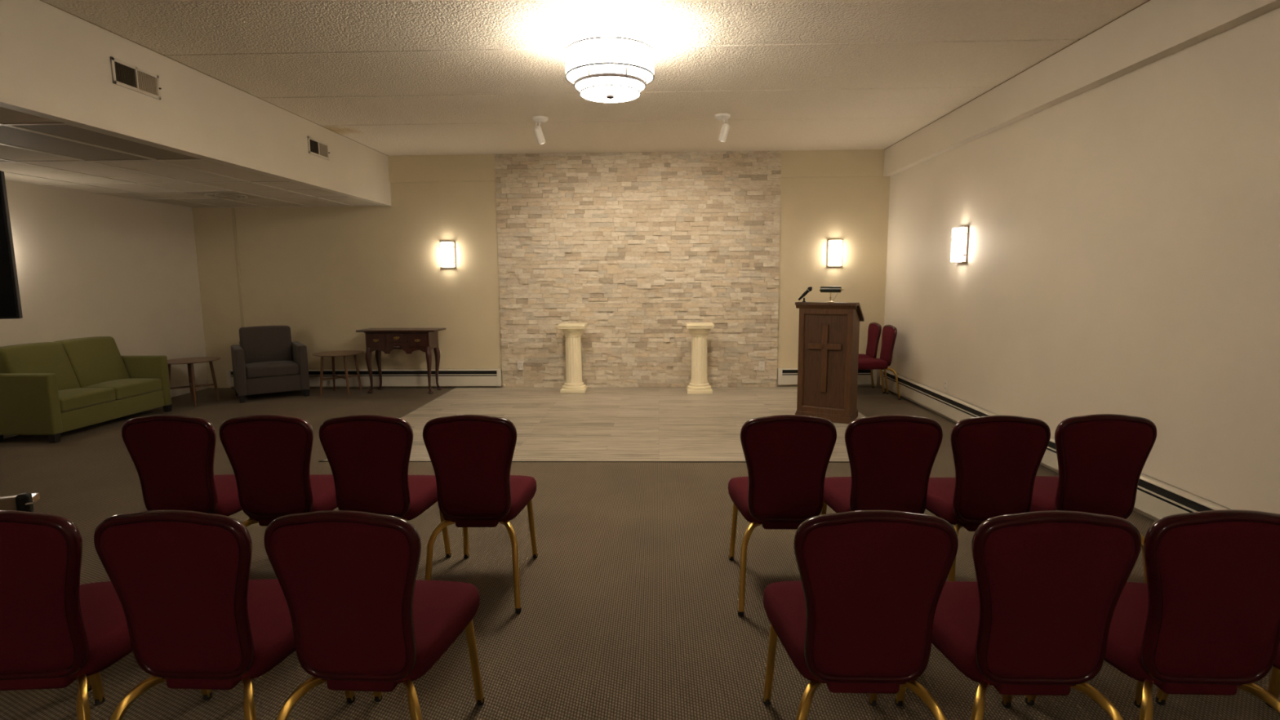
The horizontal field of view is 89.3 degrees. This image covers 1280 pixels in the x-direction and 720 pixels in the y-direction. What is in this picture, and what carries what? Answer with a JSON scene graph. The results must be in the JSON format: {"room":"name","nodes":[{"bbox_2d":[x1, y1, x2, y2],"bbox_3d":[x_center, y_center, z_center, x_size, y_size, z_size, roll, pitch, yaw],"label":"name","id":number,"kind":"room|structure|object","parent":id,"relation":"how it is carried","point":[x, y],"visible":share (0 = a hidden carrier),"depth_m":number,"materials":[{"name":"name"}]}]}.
{"room":"funeral home chapel","nodes":[
{"label":"funeral home chapel","id":0,"kind":"room"},
{"bbox_2d":[0,180,208,439],"bbox_3d":[-6.223,-0.165,1.182,0.120,3.066,15.238,0,7,2],"label":"wall","id":1,"kind":"structure","parent":0,"point":[89,264],"depth_m":7.30,"materials":[{"name":"paint"}]},
{"bbox_2d":[0,122,381,208],"bbox_3d":[-4.880,-1.074,1.028,2.580,0.030,15.238,0,7,2],"label":"trim","id":2,"kind":"structure","parent":1,"relation":"attached to","point":[44,123],"depth_m":6.39,"materials":[{"name":"beige paint"}]},
{"bbox_2d":[0,106,378,207],"bbox_3d":[-4.880,-1.076,1.028,2.580,0.026,15.238,0,7,2],"label":"ceiling tiles","id":3,"kind":"structure","parent":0,"point":[6,115],"depth_m":6.16,"materials":[{"name":"white tile"}]},
{"bbox_2d":[0,125,151,160],"bbox_3d":[-4.185,-1.528,4.592,0.580,0.012,1.220,0,7,2],"label":"recessed light","id":4,"kind":"object","parent":3,"relation":"attached to","point":[9,135],"visible":0.96,"depth_m":4.66,"materials":[{"name":"beige"}]},
{"bbox_2d":[8,124,201,159],"bbox_3d":[-3.693,-1.530,4.578,0.406,0.012,1.220,0,7,2],"label":"recessed light","id":5,"kind":"object","parent":3,"relation":"attached to","point":[68,131],"visible":0.83,"depth_m":4.48,"materials":[{"name":"beige"}]},
{"bbox_2d":[183,191,265,198],"bbox_3d":[-4.683,-1.863,7.332,0.550,0.022,0.580,0,7,2],"label":"diffuser","id":6,"kind":"object","parent":3,"relation":"attached to","point":[218,194],"visible":1,"depth_m":7.26,"materials":[{"name":"white plastic"}]},
{"bbox_2d":[192,168,889,387],"bbox_3d":[-1.363,-1.157,8.663,9.415,3.066,0.120,0,7,2],"label":"wall","id":7,"kind":"structure","parent":0,"point":[326,274],"depth_m":8.64,"materials":[{"name":"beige paint"}]},
{"bbox_2d":[231,207,244,327],"bbox_3d":[-5.395,-0.949,8.735,0.036,2.170,0.016,0,7,2],"label":"trim","id":8,"kind":"structure","parent":7,"relation":"attached to","point":[232,208],"depth_m":8.69,"materials":[{"name":"paint"}]},
{"bbox_2d":[226,368,502,386],"bbox_3d":[-3.757,0.245,8.816,3.770,0.231,0.066,0,7,2],"label":"baseboard heater","id":9,"kind":"object","parent":7,"relation":"attached to","point":[390,377],"visible":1,"depth_m":8.78,"materials":[{"name":"white metal"}]},
{"bbox_2d":[439,240,456,268],"bbox_3d":[-2.548,-1.390,8.551,0.192,0.350,0.108,0,7,2],"label":"wall sconce","id":10,"kind":"object","parent":7,"relation":"attached to","point":[447,248],"visible":1,"depth_m":8.52,"materials":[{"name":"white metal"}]},
{"bbox_2d":[777,368,876,384],"bbox_3d":[2.490,0.217,8.636,1.301,0.219,0.066,0,7,2],"label":"baseboard heater","id":11,"kind":"object","parent":7,"relation":"attached to","point":[784,375],"visible":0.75,"depth_m":8.62,"materials":[{"name":"white metal"}]},
{"bbox_2d":[826,239,843,266],"bbox_3d":[2.539,-1.387,8.408,0.192,0.350,0.108,0,7,2],"label":"wall sconce","id":12,"kind":"object","parent":7,"relation":"attached to","point":[834,250],"visible":1,"depth_m":8.37,"materials":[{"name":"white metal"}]},
{"bbox_2d":[41,0,1148,155],"bbox_3d":[-0.215,-1.785,0.805,6.665,0.160,15.478,0,7,2],"label":"ceiling","id":13,"kind":"structure","parent":0,"point":[391,77],"depth_m":4.78,"materials":[{"name":"white paint"}]},
{"bbox_2d":[0,0,391,205],"bbox_3d":[-3.543,-1.379,0.951,0.100,0.636,15.238,0,7,2],"label":"soffit","id":14,"kind":"structure","parent":13,"relation":"attached to","point":[55,64],"depth_m":4.58,"materials":[{"name":"paint"}]},
{"bbox_2d":[110,56,161,99],"bbox_3d":[-3.386,-1.892,4.366,0.022,0.165,0.400,0,7,2],"label":"wall vent","id":15,"kind":"object","parent":14,"relation":"attached to","point":[124,74],"visible":1,"depth_m":4.35,"materials":[{"name":"white metal"}]},
{"bbox_2d":[307,136,329,159],"bbox_3d":[-3.320,-2.188,6.707,0.022,0.165,0.400,0,7,2],"label":"wall vent","id":16,"kind":"object","parent":14,"relation":"attached to","point":[317,148],"visible":1,"depth_m":6.70,"materials":[{"name":"white metal"}]},
{"bbox_2d":[532,115,548,144],"bbox_3d":[-0.997,-2.308,6.527,0.156,0.247,0.191,0,7,2],"label":"ceiling spotlight","id":17,"kind":"object","parent":13,"relation":"attached to","point":[538,131],"visible":1,"depth_m":6.50,"materials":[{"name":"white metal"}]},
{"bbox_2d":[564,30,653,102],"bbox_3d":[-0.201,-1.952,4.314,0.591,0.402,0.591,0,7,2],"label":"ceiling lamp","id":18,"kind":"object","parent":13,"relation":"attached to","point":[608,67],"visible":1,"depth_m":4.13,"materials":[{"name":"white glass"}]},
{"bbox_2d":[579,76,640,102],"bbox_3d":[-0.200,-1.830,4.330,0.406,0.116,0.406,0,7,2],"label":"diffuser","id":19,"kind":"object","parent":18,"relation":"attached to","point":[598,89],"depth_m":4.22,"materials":[{"name":"white glass"}]},
{"bbox_2d":[387,149,884,182],"bbox_3d":[-0.083,-2.509,8.378,6.399,0.331,0.030,0,7,2],"label":"beam","id":20,"kind":"structure","parent":13,"relation":"attached to","point":[854,162],"depth_m":8.40,"materials":[{"name":"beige paint"}]},
{"bbox_2d":[714,113,730,142],"bbox_3d":[0.822,-2.314,6.475,0.157,0.246,0.190,0,7,2],"label":"ceiling spotlight","id":21,"kind":"object","parent":13,"relation":"attached to","point":[725,129],"visible":1,"depth_m":6.45,"materials":[{"name":"white metal"}]},
{"bbox_2d":[883,0,1279,176],"bbox_3d":[2.950,-1.553,0.745,0.096,0.331,15.238,0,7,2],"label":"beam","id":22,"kind":"structure","parent":13,"relation":"attached to","point":[1155,30],"depth_m":4.38,"materials":[{"name":"paint"}]},
{"bbox_2d":[494,150,781,387],"bbox_3d":[-0.026,-1.154,8.537,3.693,3.059,0.055,0,7,2],"label":"stone wall","id":23,"kind":"structure","parent":0,"point":[719,211],"depth_m":8.51,"materials":[{"name":"stone"}]},
{"bbox_2d":[517,360,523,369],"bbox_3d":[-1.608,0.073,8.709,0.082,0.124,0.010,0,7,2],"label":"electrical outlet","id":24,"kind":"object","parent":23,"relation":"attached to","point":[520,363],"visible":1,"depth_m":8.71,"materials":[{"name":"beige plastic"}]},
{"bbox_2d":[40,0,1150,155],"bbox_3d":[-0.297,-1.703,0.802,6.419,0.009,15.208,0,7,2],"label":"trim","id":25,"kind":"structure","parent":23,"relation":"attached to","point":[40,0],"depth_m":4.83,"materials":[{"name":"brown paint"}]},
{"bbox_2d":[758,361,764,370],"bbox_3d":[1.619,0.081,8.619,0.082,0.124,0.010,0,7,2],"label":"electrical outlet","id":26,"kind":"object","parent":23,"relation":"attached to","point":[761,364],"visible":1,"depth_m":8.62,"materials":[{"name":"beige plastic"}]},
{"bbox_2d":[0,386,1279,719],"bbox_3d":[-1.567,1.387,1.250,9.415,0.106,15.478,0,7,2],"label":"floor","id":27,"kind":"structure","parent":0,"point":[629,596],"depth_m":3.29,"materials":[{"name":"carpet"}]},
{"bbox_2d":[0,492,39,512],"bbox_3d":[-3.107,0.237,2.655,0.990,1.850,0.680,-4,8,-25],"label":"stand","id":28,"kind":"object","parent":27,"relation":"on","point":[24,502],"visible":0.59,"depth_m":2.74,"materials":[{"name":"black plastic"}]},
{"bbox_2d":[0,170,22,319],"bbox_3d":[-3.160,-0.452,2.517,1.096,0.617,0.037,-4,8,-25],"label":"television","id":29,"kind":"object","parent":28,"relation":"attached to","point":[10,298],"visible":1,"depth_m":2.74,"materials":[{"name":"black plastic"}]},
{"bbox_2d":[0,336,172,443],"bbox_3d":[-5.670,0.239,6.620,0.646,0.875,1.460,0,7,2],"label":"loveseat","id":30,"kind":"object","parent":27,"relation":"on","point":[51,389],"visible":1,"depth_m":6.39,"materials":[{"name":"green fabric"}]},
{"bbox_2d":[0,342,79,391],"bbox_3d":[-5.853,0.108,6.294,0.300,0.530,0.621,0,7,2],"label":"cushion","id":31,"kind":"object","parent":30,"relation":"on","point":[56,357],"depth_m":6.31,"materials":[{"name":"green fabric"}]},
{"bbox_2d":[57,387,115,412],"bbox_3d":[-5.607,0.378,6.321,0.496,0.155,0.619,0,7,2],"label":"seat cushion","id":32,"kind":"object","parent":30,"relation":"on","point":[69,399],"depth_m":6.31,"materials":[{"name":"green fabric"}]},
{"bbox_2d":[53,336,129,387],"bbox_3d":[-5.835,0.029,6.913,0.300,0.530,0.621,0,7,2],"label":"cushion","id":33,"kind":"object","parent":30,"relation":"on","point":[93,361],"depth_m":6.85,"materials":[{"name":"green fabric"}]},
{"bbox_2d":[84,377,161,399],"bbox_3d":[-5.589,0.298,6.941,0.496,0.155,0.619,0,7,2],"label":"seat cushion","id":34,"kind":"object","parent":30,"relation":"on","point":[125,388],"depth_m":6.88,"materials":[{"name":"green fabric"}]},
{"bbox_2d":[87,675,91,691],"bbox_3d":[-2.176,0.801,2.011,0.438,0.882,0.598,-1,7,-3],"label":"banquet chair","id":35,"kind":"object","parent":27,"relation":"on","point":[89,686],"visible":0.05,"depth_m":2.35,"materials":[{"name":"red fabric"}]},
{"bbox_2d":[0,510,212,719],"bbox_3d":[-1.707,0.805,1.958,0.438,0.882,0.598,-1,7,-3],"label":"banquet chair","id":36,"kind":"object","parent":27,"relation":"on","point":[55,630],"visible":0.92,"depth_m":1.75,"materials":[{"name":"red fabric"}]},
{"bbox_2d":[121,414,242,516],"bbox_3d":[-2.108,0.654,3.155,0.438,0.882,0.598,0,7,1],"label":"banquet chair","id":37,"kind":"object","parent":27,"relation":"on","point":[172,456],"visible":0.6,"depth_m":2.92,"materials":[{"name":"red fabric"}]},
{"bbox_2d":[167,356,220,406],"bbox_3d":[-5.402,0.262,7.811,0.620,0.526,0.620,-6,9,-38],"label":"end table","id":38,"kind":"object","parent":27,"relation":"on","point":[189,362],"visible":0.88,"depth_m":7.78,"materials":[{"name":"brown wood"}]},
{"bbox_2d":[93,509,355,719],"bbox_3d":[-1.217,0.802,1.954,0.438,0.882,0.598,0,7,3],"label":"banquet chair","id":39,"kind":"object","parent":27,"relation":"on","point":[196,619],"visible":0.98,"depth_m":1.72,"materials":[{"name":"red fabric"}]},
{"bbox_2d":[231,325,309,403],"bbox_3d":[-4.720,0.020,8.257,0.780,0.880,0.700,-6,9,-35],"label":"armchair","id":40,"kind":"object","parent":27,"relation":"on","point":[266,360],"visible":1,"depth_m":8.17,"materials":[{"name":"grey fabric"}]},
{"bbox_2d":[239,325,293,364],"bbox_3d":[-4.846,-0.185,8.408,0.576,0.510,0.207,-6,9,-35],"label":"cushion","id":41,"kind":"object","parent":40,"relation":"on","point":[260,344],"depth_m":8.33,"materials":[{"name":"grey fabric"}]},
{"bbox_2d":[244,360,299,378],"bbox_3d":[-4.680,0.104,8.211,0.574,0.155,0.556,-6,9,-35],"label":"seat cushion","id":42,"kind":"object","parent":40,"relation":"on","point":[253,369],"depth_m":8.03,"materials":[{"name":"grey fabric"}]},
{"bbox_2d":[218,414,337,527],"bbox_3d":[-1.663,0.653,3.143,0.438,0.882,0.598,0,7,1],"label":"banquet chair","id":43,"kind":"object","parent":27,"relation":"on","point":[269,455],"visible":0.74,"depth_m":2.90,"materials":[{"name":"red fabric"}]},
{"bbox_2d":[311,350,364,395],"bbox_3d":[-3.909,0.170,8.443,0.620,0.526,0.620,-7,10,-44],"label":"end table","id":44,"kind":"object","parent":27,"relation":"on","point":[341,353],"visible":1,"depth_m":8.35,"materials":[{"name":"brown wood"}]},
{"bbox_2d":[263,510,484,719],"bbox_3d":[-0.762,0.800,1.941,0.438,0.882,0.598,0,7,4],"label":"banquet chair","id":45,"kind":"object","parent":27,"relation":"on","point":[362,620],"visible":1,"depth_m":1.71,"materials":[{"name":"red fabric"}]},
{"bbox_2d":[319,414,451,557],"bbox_3d":[-1.211,0.652,3.125,0.438,0.882,0.598,0,7,1],"label":"banquet chair","id":46,"kind":"object","parent":27,"relation":"on","point":[368,455],"visible":0.67,"depth_m":2.89,"materials":[{"name":"red fabric"}]},
{"bbox_2d":[355,328,445,393],"bbox_3d":[-3.103,0.006,8.495,1.040,0.826,0.400,0,7,5],"label":"table","id":47,"kind":"object","parent":27,"relation":"on","point":[379,340],"visible":1,"depth_m":8.32,"materials":[{"name":"brown wood"}]},
{"bbox_2d":[422,414,537,613],"bbox_3d":[-0.747,0.650,3.111,0.438,0.882,0.598,0,7,1],"label":"banquet chair","id":48,"kind":"object","parent":27,"relation":"on","point":[471,455],"visible":0.99,"depth_m":2.88,"materials":[{"name":"red fabric"}]},
{"bbox_2d":[557,322,587,393],"bbox_3d":[-0.859,-0.028,8.372,0.344,0.880,0.344,0,7,2],"label":"pedestal","id":49,"kind":"object","parent":27,"relation":"on","point":[574,384],"visible":1,"depth_m":8.28,"materials":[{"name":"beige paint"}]},
{"bbox_2d":[319,387,866,462],"bbox_3d":[-0.093,0.595,6.944,4.950,0.009,3.503,0,7,2],"label":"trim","id":50,"kind":"structure","parent":27,"relation":"on","point":[322,460],"depth_m":5.22,"materials":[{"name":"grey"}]},
{"bbox_2d":[685,322,714,394],"bbox_3d":[0.757,-0.027,8.276,0.344,0.880,0.344,0,7,2],"label":"pedestal","id":51,"kind":"object","parent":27,"relation":"on","point":[699,331],"visible":1,"depth_m":8.19,"materials":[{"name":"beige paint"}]},
{"bbox_2d":[728,414,836,617],"bbox_3d":[0.652,0.647,3.061,0.438,0.882,0.598,0,7,2],"label":"banquet chair","id":52,"kind":"object","parent":27,"relation":"on","point":[787,457],"visible":0.94,"depth_m":2.83,"materials":[{"name":"red fabric"}]},
{"bbox_2d":[795,302,864,423],"bbox_3d":[1.946,0.004,6.688,0.600,1.205,0.455,4,8,28],"label":"lectern","id":53,"kind":"object","parent":27,"relation":"on","point":[828,333],"visible":0.96,"depth_m":6.52,"materials":[{"name":"brown wood"}]},
{"bbox_2d":[798,286,812,302],"bbox_3d":[1.673,-0.664,6.565,0.137,0.155,0.047,1,8,13],"label":"microphone","id":54,"kind":"object","parent":53,"relation":"on","point":[809,289],"visible":0.97,"depth_m":6.55,"materials":[{"name":"black plastic"}]},
{"bbox_2d":[819,286,844,302],"bbox_3d":[1.913,-0.654,6.467,0.236,0.158,0.076,4,8,28],"label":"reading lamp","id":55,"kind":"object","parent":53,"relation":"on","point":[823,289],"visible":1,"depth_m":6.45,"materials":[{"name":"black metal"}]},
{"bbox_2d":[762,510,958,719],"bbox_3d":[0.614,0.794,1.916,0.438,0.882,0.598,0,7,2],"label":"banquet chair","id":56,"kind":"object","parent":27,"relation":"on","point":[859,618],"visible":1,"depth_m":1.68,"materials":[{"name":"red fabric"}]},
{"bbox_2d":[858,322,884,393],"bbox_3d":[2.793,-0.042,8.322,0.598,0.882,0.438,0,7,2],"label":"banquet chair","id":57,"kind":"object","parent":27,"relation":"on","point":[874,330],"visible":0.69,"depth_m":8.19,"materials":[{"name":"red fabric"}]},
{"bbox_2d":[857,324,900,399],"bbox_3d":[2.816,0.013,7.890,0.598,0.882,0.438,0,7,2],"label":"banquet chair","id":58,"kind":"object","parent":27,"relation":"on","point":[889,335],"visible":0.88,"depth_m":7.73,"materials":[{"name":"red fabric"}]},
{"bbox_2d":[820,414,942,515],"bbox_3d":[1.102,0.646,3.043,0.438,0.882,0.598,0,7,2],"label":"banquet chair","id":59,"kind":"object","parent":27,"relation":"on","point":[891,457],"visible":0.71,"depth_m":2.80,"materials":[{"name":"red fabric"}]},
{"bbox_2d":[925,415,1050,581],"bbox_3d":[1.549,0.646,3.021,0.438,0.882,0.598,0,7,2],"label":"banquet chair","id":60,"kind":"object","parent":27,"relation":"on","point":[997,459],"visible":0.8,"depth_m":2.78,"materials":[{"name":"red fabric"}]},
{"bbox_2d":[894,510,1141,719],"bbox_3d":[1.070,0.792,1.903,0.438,0.882,0.598,0,7,2],"label":"banquet chair","id":61,"kind":"object","parent":27,"relation":"on","point":[1036,619],"visible":0.99,"depth_m":1.67,"materials":[{"name":"red fabric"}]},
{"bbox_2d":[1029,413,1156,583],"bbox_3d":[2.012,0.641,3.032,0.438,0.882,0.598,0,7,3],"label":"banquet chair","id":62,"kind":"object","parent":27,"relation":"on","point":[1102,458],"visible":0.7,"depth_m":2.79,"materials":[{"name":"red fabric"}]},
{"bbox_2d":[1025,509,1279,719],"bbox_3d":[1.518,0.789,1.900,0.438,0.882,0.598,0,7,3],"label":"banquet chair","id":63,"kind":"object","parent":27,"relation":"on","point":[1205,620],"visible":0.94,"depth_m":1.67,"materials":[{"name":"red fabric"}]},
{"bbox_2d":[1155,640,1279,707],"bbox_3d":[1.968,0.787,1.897,0.438,0.882,0.598,0,7,3],"label":"banquet chair","id":64,"kind":"object","parent":27,"relation":"on","point":[1273,688],"visible":0.19,"depth_m":2.20,"materials":[{"name":"red fabric"}]},
{"bbox_2d":[881,7,1279,520],"bbox_3d":[3.068,-0.197,0.916,0.120,3.066,15.238,0,7,2],"label":"wall","id":65,"kind":"structure","parent":0,"point":[1123,255],"depth_m":4.10,"materials":[{"name":"paint"}]},
{"bbox_2d":[943,379,947,392],"bbox_3d":[3.171,0.269,6.723,0.010,0.124,0.082,0,7,2],"label":"electrical outlet","id":66,"kind":"object","parent":65,"relation":"attached to","point":[945,382],"visible":1,"depth_m":6.71,"materials":[{"name":"beige plastic"}]},
{"bbox_2d":[951,226,968,262],"bbox_3d":[3.106,-1.123,6.324,0.108,0.350,0.192,0,7,2],"label":"wall sconce","id":67,"kind":"object","parent":65,"relation":"attached to","point":[960,235],"visible":1,"depth_m":6.26,"materials":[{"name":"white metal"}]},
{"bbox_2d":[880,369,1230,519],"bbox_3d":[3.067,0.801,4.009,0.066,0.209,9.118,0,7,2],"label":"baseboard heater","id":68,"kind":"object","parent":65,"relation":"attached to","point":[1156,498],"visible":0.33,"depth_m":4.79,"materials":[{"name":"beige metal"}]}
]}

